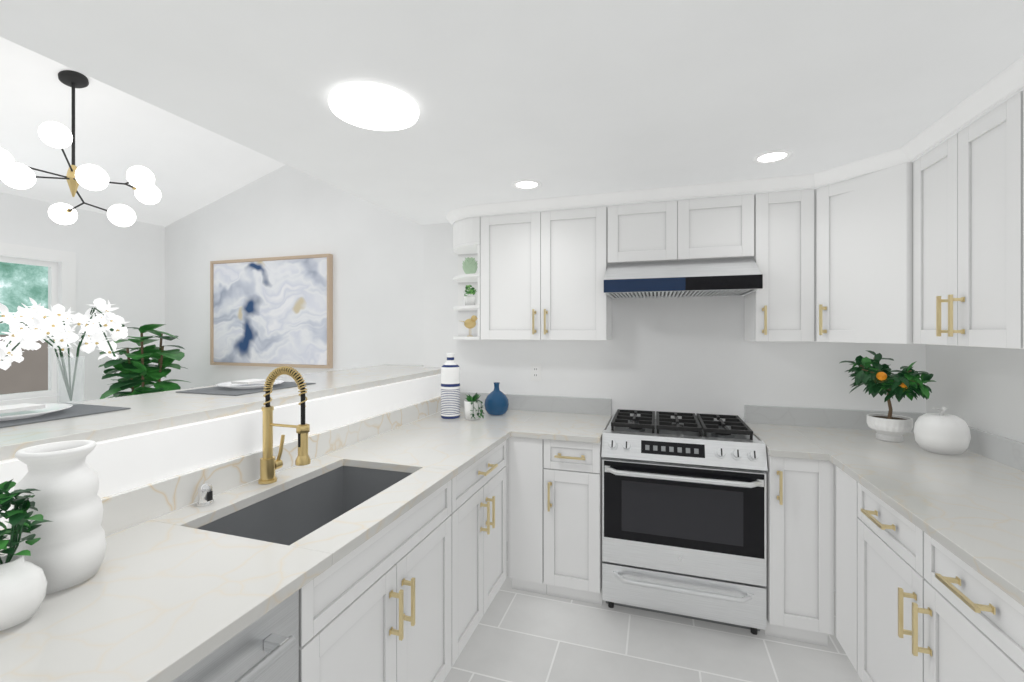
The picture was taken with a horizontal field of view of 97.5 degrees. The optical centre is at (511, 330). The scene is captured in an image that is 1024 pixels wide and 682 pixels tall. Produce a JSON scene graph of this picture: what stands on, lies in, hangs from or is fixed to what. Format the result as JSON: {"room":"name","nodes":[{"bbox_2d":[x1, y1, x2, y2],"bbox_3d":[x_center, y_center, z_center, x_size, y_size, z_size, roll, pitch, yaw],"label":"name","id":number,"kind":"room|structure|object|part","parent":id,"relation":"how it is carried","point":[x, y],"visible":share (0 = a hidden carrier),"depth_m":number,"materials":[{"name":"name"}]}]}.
{"room":"kitchen","nodes":[
{"label":"kitchen","id":0,"kind":"room"},
{"bbox_2d":[0,192,164,401],"bbox_3d":[-4.187,-0.270,1.810,0.100,3.450,5.280,0,0,18],"label":"wall","id":1,"kind":"structure","parent":0,"point":[122,268],"depth_m":3.82,"materials":[{"name":"paint"}]},
{"bbox_2d":[0,242,75,405],"bbox_3d":[-3.813,-0.020,2.848,0.115,1.230,1.665,0,0,18],"label":"window","id":2,"kind":"structure","parent":1,"relation":"in","point":[66,260],"depth_m":3.53,"materials":[{"name":"white wood"}]},
{"bbox_2d":[101,350,110,361],"bbox_3d":[-3.474,0.205,3.840,0.009,0.116,0.072,0,0,18],"label":"switch plate","id":3,"kind":"object","parent":1,"relation":"attached to","point":[105,359],"visible":0.4,"depth_m":3.83,"materials":[{"name":"white plastic"}]},
{"bbox_2d":[0,37,284,226],"bbox_3d":[-2.837,-1.507,1.376,2.935,1.077,5.480,0,0,18],"label":"ceiling","id":4,"kind":"structure","parent":0,"point":[191,167],"depth_m":3.12,"materials":[{"name":"paint"}]},
{"bbox_2d":[0,70,160,226],"bbox_3d":[-2.356,-1.011,2.429,0.671,0.830,0.568,0,0,-2],"label":"chandelier","id":5,"kind":"object","parent":4,"relation":"hanging from","point":[140,179],"visible":1,"depth_m":2.47,"materials":[{"name":"white glass"}]},
{"bbox_3d":[-2.442,-1.087,2.501,0.124,0.680,0.124,0,0,18],"label":"frame","id":6,"kind":"part","parent":5,"relation":"part of","materials":[{"name":"black metal"}]},
{"bbox_2d":[0,374,440,536],"bbox_3d":[-1.112,0.877,1.378,0.158,1.156,3.941,0,0,18],"label":"wall","id":7,"kind":"structure","parent":0,"point":[122,463],"depth_m":1.50,"materials":[{"name":"paint"}]},
{"bbox_2d":[0,364,440,460],"bbox_3d":[-1.335,0.281,1.548,0.630,0.032,4.028,0,0,18],"label":"countertop","id":8,"kind":"structure","parent":7,"relation":"on","point":[147,412],"depth_m":1.60,"materials":[{"name":"stone"}]},
{"bbox_2d":[0,297,128,404],"bbox_3d":[-1.617,0.070,1.560,0.618,0.380,0.232,0,0,18],"label":"flower vase","id":9,"kind":"object","parent":8,"relation":"on","point":[31,326],"visible":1,"depth_m":1.57,"materials":[{"name":"white plant"}]},
{"bbox_2d":[0,403,130,427],"bbox_3d":[-1.526,0.247,1.363,0.340,0.034,0.450,0,0,18],"label":"place setting","id":10,"kind":"object","parent":8,"relation":"on","point":[19,414],"visible":1,"depth_m":1.39,"materials":[{"name":"grey ceramic"}]},
{"bbox_3d":[-1.526,0.245,1.363,0.276,0.030,0.276,0,0,18],"label":"plate","id":11,"kind":"part","parent":10,"relation":"part of","materials":[{"name":"white ceramic"}]},
{"bbox_2d":[177,379,315,395],"bbox_3d":[-1.217,0.247,2.094,0.340,0.034,0.450,0,0,18],"label":"place setting","id":12,"kind":"object","parent":8,"relation":"on","point":[240,387],"visible":0.85,"depth_m":2.02,"materials":[{"name":"grey"}]},
{"bbox_3d":[-1.217,0.245,2.094,0.276,0.030,0.276,0,0,18],"label":"plate","id":13,"kind":"part","parent":12,"relation":"part of","materials":[{"name":"white ceramic"}]},
{"bbox_2d":[0,396,440,555],"bbox_3d":[-0.956,0.487,1.564,0.022,0.104,3.491,0,0,18],"label":"backsplash","id":14,"kind":"structure","parent":7,"relation":"attached to","point":[129,508],"depth_m":1.51,"materials":[{"name":"grey stone"}]},
{"bbox_2d":[165,165,423,388],"bbox_3d":[-2.001,-0.270,3.933,2.960,3.450,0.100,0,0,18],"label":"wall","id":15,"kind":"structure","parent":0,"point":[376,251],"depth_m":3.78,"materials":[{"name":"paint"}]},
{"bbox_2d":[210,254,332,367],"bbox_3d":[-2.107,-0.163,3.889,1.302,0.938,0.045,0,0,18],"label":"framed artwork","id":16,"kind":"object","parent":15,"relation":"attached to","point":[276,311],"visible":1,"depth_m":3.86,"materials":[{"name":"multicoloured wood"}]},
{"bbox_2d":[0,0,1023,224],"bbox_3d":[0.006,-1.387,0.336,3.116,1.215,5.243,0,0,18],"label":"ceiling","id":17,"kind":"structure","parent":0,"point":[559,98],"depth_m":1.38,"materials":[{"name":"paint"}]},
{"bbox_2d":[328,82,418,130],"bbox_3d":[-0.473,-0.760,1.550,0.298,0.036,0.298,0,0,18],"label":"recessed light","id":18,"kind":"object","parent":17,"relation":"in","point":[372,106],"visible":1,"depth_m":1.50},
{"bbox_2d":[512,179,541,189],"bbox_3d":[0.079,-0.775,2.381,0.156,0.006,0.156,0,0,18],"label":"recessed light","id":19,"kind":"object","parent":17,"relation":"in","point":[526,184],"visible":1,"depth_m":2.38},
{"bbox_2d":[752,149,792,163],"bbox_3d":[1.159,-0.775,2.001,0.156,0.006,0.156,0,0,18],"label":"recessed light","id":20,"kind":"object","parent":17,"relation":"in","point":[771,156],"visible":1,"depth_m":2.00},
{"bbox_2d":[443,542,861,681],"bbox_3d":[-1.354,1.505,0.898,6.052,0.100,5.480,0,0,18],"label":"floor","id":21,"kind":"structure","parent":0,"point":[520,636],"depth_m":2.05,"materials":[{"name":"tile"}]},
{"bbox_2d":[99,324,190,398],"bbox_3d":[-2.955,0.700,3.612,0.699,1.510,0.577,0,0,18],"label":"leaf plant","id":22,"kind":"object","parent":21,"relation":"on","point":[139,373],"visible":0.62,"depth_m":3.56,"materials":[{"name":"green plant"}]},
{"bbox_2d":[172,590,298,681],"bbox_3d":[-0.830,1.013,0.827,0.641,0.884,0.594,0,0,18],"label":"dishwasher","id":23,"kind":"object","parent":21,"relation":"on","point":[264,648],"visible":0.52,"depth_m":0.92,"materials":[{"name":"metal"}]},
{"bbox_2d":[299,440,506,681],"bbox_3d":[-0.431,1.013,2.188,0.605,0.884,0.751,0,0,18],"label":"base cabinet","id":24,"kind":"object","parent":21,"relation":"on","point":[409,595],"depth_m":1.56,"materials":[{"name":"white wood"}]},
{"bbox_2d":[0,407,535,681],"bbox_3d":[-0.646,0.555,1.464,0.633,0.030,3.491,0,0,18],"label":"countertop","id":25,"kind":"structure","parent":24,"relation":"on","point":[170,597],"depth_m":1.00,"materials":[{"name":"stone"}]},
{"bbox_2d":[0,479,52,630],"bbox_3d":[-0.929,0.407,0.827,0.119,0.264,0.114,0,0,18],"label":"plant","id":26,"kind":"object","parent":25,"relation":"on","point":[23,585],"visible":1,"depth_m":0.82,"materials":[{"name":"green plant"}]},
{"bbox_3d":[-0.934,0.480,0.826,0.110,0.118,0.110,0,0,18],"label":"pot","id":27,"kind":"part","parent":26,"relation":"part of","materials":[{"name":"ceramic"}]},
{"bbox_2d":[5,440,105,593],"bbox_3d":[-0.978,0.394,0.966,0.156,0.290,0.156,0,0,18],"label":"vase","id":28,"kind":"object","parent":25,"relation":"on","point":[67,549],"visible":0.83,"depth_m":0.93,"materials":[{"name":"ceramic"}]},
{"bbox_2d":[196,483,214,506],"bbox_3d":[-0.957,0.507,1.401,0.048,0.064,0.048,0,0,18],"label":"air gap cap","id":29,"kind":"object","parent":25,"relation":"on","point":[205,494],"visible":1,"depth_m":1.39,"materials":[{"name":"silver metal"}]},
{"bbox_2d":[258,366,310,483],"bbox_3d":[-0.797,0.331,1.601,0.210,0.416,0.094,0,0,18],"label":"faucet","id":30,"kind":"object","parent":25,"relation":"on","point":[269,464],"visible":1,"depth_m":1.59,"materials":[{"name":"gold metal"}]},
{"bbox_2d":[197,466,411,545],"bbox_3d":[-0.638,0.688,1.516,0.392,0.234,0.697,0,0,18],"label":"sink","id":31,"kind":"object","parent":25,"relation":"in","point":[290,516],"visible":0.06,"depth_m":1.70,"materials":[{"name":"grey metal"}]},
{"bbox_2d":[441,353,459,418],"bbox_3d":[-0.383,0.339,2.797,0.120,0.400,0.120,0,0,18],"label":"bottle","id":32,"kind":"object","parent":25,"relation":"on","point":[450,388],"visible":1,"depth_m":2.75,"materials":[{"name":"white ceramic"}]},
{"bbox_2d":[464,393,483,419],"bbox_3d":[-0.228,0.461,2.745,0.133,0.157,0.153,0,0,18],"label":"potted plant","id":33,"kind":"object","parent":25,"relation":"on","point":[472,410],"visible":1,"depth_m":2.71,"materials":[{"name":"green plant"}]},
{"bbox_3d":[-0.243,0.483,2.752,0.100,0.112,0.100,0,0,18],"label":"pot","id":34,"kind":"part","parent":33,"relation":"part of","materials":[{"name":"ceramic"}]},
{"bbox_2d":[484,382,508,414],"bbox_3d":[-0.099,0.436,2.905,0.160,0.205,0.160,0,0,18],"label":"vase","id":35,"kind":"object","parent":25,"relation":"on","point":[496,401],"visible":1,"depth_m":2.85,"materials":[{"name":"blue"}]},
{"bbox_2d":[508,437,554,595],"bbox_3d":[0.172,1.013,2.676,0.284,0.884,0.667,0,0,18],"label":"base cabinet","id":36,"kind":"object","parent":21,"relation":"on","point":[531,461],"depth_m":2.41,"materials":[{"name":"white wood"}]},
{"bbox_2d":[555,440,601,604],"bbox_3d":[0.402,1.013,2.634,0.301,0.884,0.605,0,0,18],"label":"base cabinet","id":37,"kind":"object","parent":21,"relation":"on","point":[578,465],"depth_m":2.34,"materials":[{"name":"white wood"}]},
{"bbox_2d":[512,411,611,442],"bbox_3d":[0.331,0.555,2.646,0.447,0.030,0.641,0,0,18],"label":"countertop","id":38,"kind":"structure","parent":37,"relation":"on","point":[575,427],"depth_m":2.51,"materials":[{"name":"stone"}]},
{"bbox_2d":[601,409,767,634],"bbox_3d":[0.902,0.974,2.445,0.756,0.962,0.671,0,0,18],"label":"range","id":39,"kind":"object","parent":21,"relation":"on","point":[684,516],"visible":1,"depth_m":2.19,"materials":[{"name":"metal"}]},
{"bbox_3d":[0.820,0.582,2.191,0.698,0.059,0.052,0,0,18],"label":"panel","id":40,"kind":"part","parent":39,"relation":"part of","materials":[{"name":"metal"}]},
{"bbox_3d":[0.811,0.972,2.162,0.724,0.569,0.077,0,0,18],"label":"handle","id":41,"kind":"part","parent":39,"relation":"part of","materials":[{"name":"metal"}]},
{"bbox_2d":[764,452,814,643],"bbox_3d":[1.398,1.013,2.313,0.256,0.884,0.605,0,0,18],"label":"base cabinet","id":42,"kind":"object","parent":21,"relation":"on","point":[790,482],"depth_m":2.05,"materials":[{"name":"white wood"}]},
{"bbox_2d":[746,423,831,459],"bbox_3d":[1.380,0.555,2.310,0.229,0.030,0.638,0,0,18],"label":"countertop","id":43,"kind":"structure","parent":42,"relation":"on","point":[787,441],"depth_m":2.19,"materials":[{"name":"stone"}]},
{"bbox_2d":[815,460,858,674],"bbox_3d":[1.646,1.013,1.774,0.667,0.884,0.309,0,0,18],"label":"base cabinet","id":44,"kind":"object","parent":21,"relation":"on","point":[847,488],"depth_m":1.95,"materials":[{"name":"white wood"}]},
{"bbox_2d":[859,483,1014,681],"bbox_3d":[1.496,1.013,1.209,0.605,0.884,0.981,0,0,18],"label":"base cabinet","id":45,"kind":"object","parent":21,"relation":"on","point":[926,615],"depth_m":1.33,"materials":[{"name":"white wood"}]},
{"bbox_2d":[796,426,1023,605],"bbox_3d":[1.356,0.555,0.819,0.639,0.030,3.491,0,0,18],"label":"countertop","id":46,"kind":"structure","parent":45,"relation":"on","point":[971,503],"depth_m":1.50,"materials":[{"name":"stone"}]},
{"bbox_2d":[840,350,935,441],"bbox_3d":[1.834,0.320,2.228,0.323,0.437,0.374,0,0,18],"label":"tree","id":47,"kind":"object","parent":46,"relation":"on","point":[876,377],"visible":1,"depth_m":2.18,"materials":[{"name":"green plant"}]},
{"bbox_2d":[866,413,913,441],"bbox_3d":[1.865,0.481,2.220,0.177,0.116,0.177,0,0,18],"label":"plant pot","id":48,"kind":"object","parent":46,"relation":"on","point":[889,427],"depth_m":2.18,"materials":[{"name":"white ceramic"}]},
{"bbox_2d":[914,407,970,454],"bbox_3d":[1.909,0.437,1.996,0.186,0.203,0.183,0,0,18],"label":"pumpkin","id":49,"kind":"object","parent":46,"relation":"on","point":[941,432],"visible":1,"depth_m":1.94,"materials":[{"name":"ceramic"}]},
{"bbox_2d":[1015,600,1023,681],"bbox_3d":[1.181,1.013,0.229,0.605,0.884,1.322,0,0,18],"label":"base cabinet","id":50,"kind":"object","parent":21,"relation":"on","point":[1019,609],"depth_m":0.98,"materials":[{"name":"white wood"}]},
{"bbox_2d":[424,223,925,590],"bbox_3d":[0.858,-0.270,2.940,3.092,3.450,0.237,0,0,18],"label":"wall","id":51,"kind":"structure","parent":0,"point":[700,355],"depth_m":2.78,"materials":[{"name":"paint"}]},
{"bbox_2d":[453,217,472,252],"bbox_3d":[-0.296,-0.641,3.015,0.299,0.157,0.322,0,0,18],"label":"upper cabinet","id":52,"kind":"object","parent":51,"relation":"attached to","point":[463,228],"depth_m":2.90,"materials":[{"name":"white wood"}]},
{"bbox_2d":[453,216,496,339],"bbox_3d":[-0.296,-0.333,3.015,0.299,0.775,0.322,0,0,18],"label":"shelf","id":53,"kind":"object","parent":52,"relation":"attached to","point":[467,232],"depth_m":2.92,"materials":[{"name":"white wood"}]},
{"bbox_2d":[531,363,540,380],"bbox_3d":[0.161,0.278,3.034,0.072,0.116,0.008,0,0,18],"label":"electrical outlet plate","id":54,"kind":"object","parent":51,"relation":"attached to","point":[535,372],"visible":1,"depth_m":3.03,"materials":[{"name":"white plastic"}]},
{"bbox_2d":[460,392,611,414],"bbox_3d":[0.116,0.487,3.042,1.095,0.104,0.020,0,0,18],"label":"backsplash","id":55,"kind":"structure","parent":51,"relation":"attached to","point":[579,405],"depth_m":2.98,"materials":[{"name":"grey stone"}]},
{"bbox_2d":[473,206,611,340],"bbox_3d":[0.211,-0.333,2.851,0.799,0.774,0.322,0,0,18],"label":"upper cabinet","id":56,"kind":"object","parent":51,"relation":"attached to","point":[538,275],"depth_m":2.69,"materials":[{"name":"white wood"}]},
{"bbox_2d":[461,315,477,328],"bbox_3d":[-0.290,-0.035,3.012,0.147,0.141,0.060,0,0,18],"label":"bird","id":57,"kind":"object","parent":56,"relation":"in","point":[470,323],"visible":1,"depth_m":2.98,"materials":[{"name":"gold metal"}]},
{"bbox_2d":[462,257,477,273],"bbox_3d":[-0.281,-0.427,3.009,0.111,0.126,0.111,0,0,18],"label":"artichoke","id":58,"kind":"object","parent":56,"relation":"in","point":[469,266],"visible":0.9,"depth_m":2.98,"materials":[{"name":"green ceramic"}]},
{"bbox_2d":[464,285,476,305],"bbox_3d":[-0.284,-0.238,3.008,0.092,0.148,0.143,0,0,18],"label":"potted plant","id":59,"kind":"object","parent":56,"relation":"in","point":[470,300],"visible":0.98,"depth_m":2.98,"materials":[{"name":"ceramic"}]},
{"bbox_2d":[609,199,692,263],"bbox_3d":[0.804,-0.555,2.660,0.438,0.329,0.322,0,0,18],"label":"upper cabinet","id":60,"kind":"object","parent":51,"relation":"attached to","point":[661,231],"depth_m":2.51,"materials":[{"name":"white wood"}]},
{"bbox_2d":[604,258,762,298],"bbox_3d":[0.926,-0.296,2.522,0.756,0.182,0.511,0,0,18],"label":"range hood","id":61,"kind":"object","parent":51,"relation":"attached to","point":[714,278],"visible":1,"depth_m":2.35,"materials":[{"name":"metal"}]},
{"bbox_2d":[693,194,752,259],"bbox_3d":[1.107,-0.555,2.563,0.437,0.329,0.322,0,0,18],"label":"upper cabinet","id":62,"kind":"object","parent":51,"relation":"attached to","point":[722,225],"depth_m":2.39,"materials":[{"name":"white wood"}]},
{"bbox_2d":[446,55,1023,226],"bbox_3d":[0.137,-0.750,1.027,2.441,0.058,3.840,0,0,18],"label":"crown molding","id":63,"kind":"structure","parent":51,"relation":"attached to","point":[1003,85],"depth_m":2.24,"materials":[{"name":"white wood"}]},
{"bbox_2d":[744,190,800,341],"bbox_3d":[1.468,-0.333,2.424,0.328,0.774,0.365,0,0,18],"label":"upper cabinet","id":64,"kind":"object","parent":51,"relation":"attached to","point":[772,313],"depth_m":2.32,"materials":[{"name":"white wood"}]},
{"bbox_2d":[744,405,919,432],"bbox_3d":[1.766,0.487,2.511,0.837,0.104,0.020,0,0,18],"label":"backsplash","id":65,"kind":"structure","parent":51,"relation":"attached to","point":[756,414],"depth_m":2.52,"materials":[{"name":"grey stone"}]},
{"bbox_2d":[801,163,904,343],"bbox_3d":[1.779,-0.333,2.169,0.661,0.774,0.660,0,0,18],"label":"upper cabinet","id":66,"kind":"object","parent":51,"relation":"attached to","point":[853,229],"depth_m":2.10,"materials":[{"name":"white wood"}]},
{"bbox_2d":[926,344,1023,442],"bbox_3d":[1.442,-0.270,-0.127,0.100,3.450,5.243,0,0,18],"label":"wall","id":67,"kind":"structure","parent":0,"point":[981,388],"depth_m":1.98,"materials":[{"name":"paint"}]},
{"bbox_2d":[905,89,1023,348],"bbox_3d":[1.744,-0.333,1.581,0.366,0.774,0.720,0,0,18],"label":"upper cabinet","id":68,"kind":"object","parent":67,"relation":"attached to","point":[927,248],"depth_m":1.57,"materials":[{"name":"white wood"}]},
{"bbox_2d":[920,413,1023,470],"bbox_3d":[1.650,0.487,0.725,0.022,0.104,3.491,0,0,18],"label":"backsplash","id":69,"kind":"structure","parent":67,"relation":"attached to","point":[1004,450],"depth_m":1.85,"materials":[{"name":"grey stone"}]},
{"label":"outside","id":70,"kind":"structure","parent":0,"visible":0},
{"bbox_2d":[0,262,47,394],"bbox_3d":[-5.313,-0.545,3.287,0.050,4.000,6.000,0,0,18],"label":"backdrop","id":71,"kind":"structure","parent":70,"point":[21,283],"depth_m":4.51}
]}

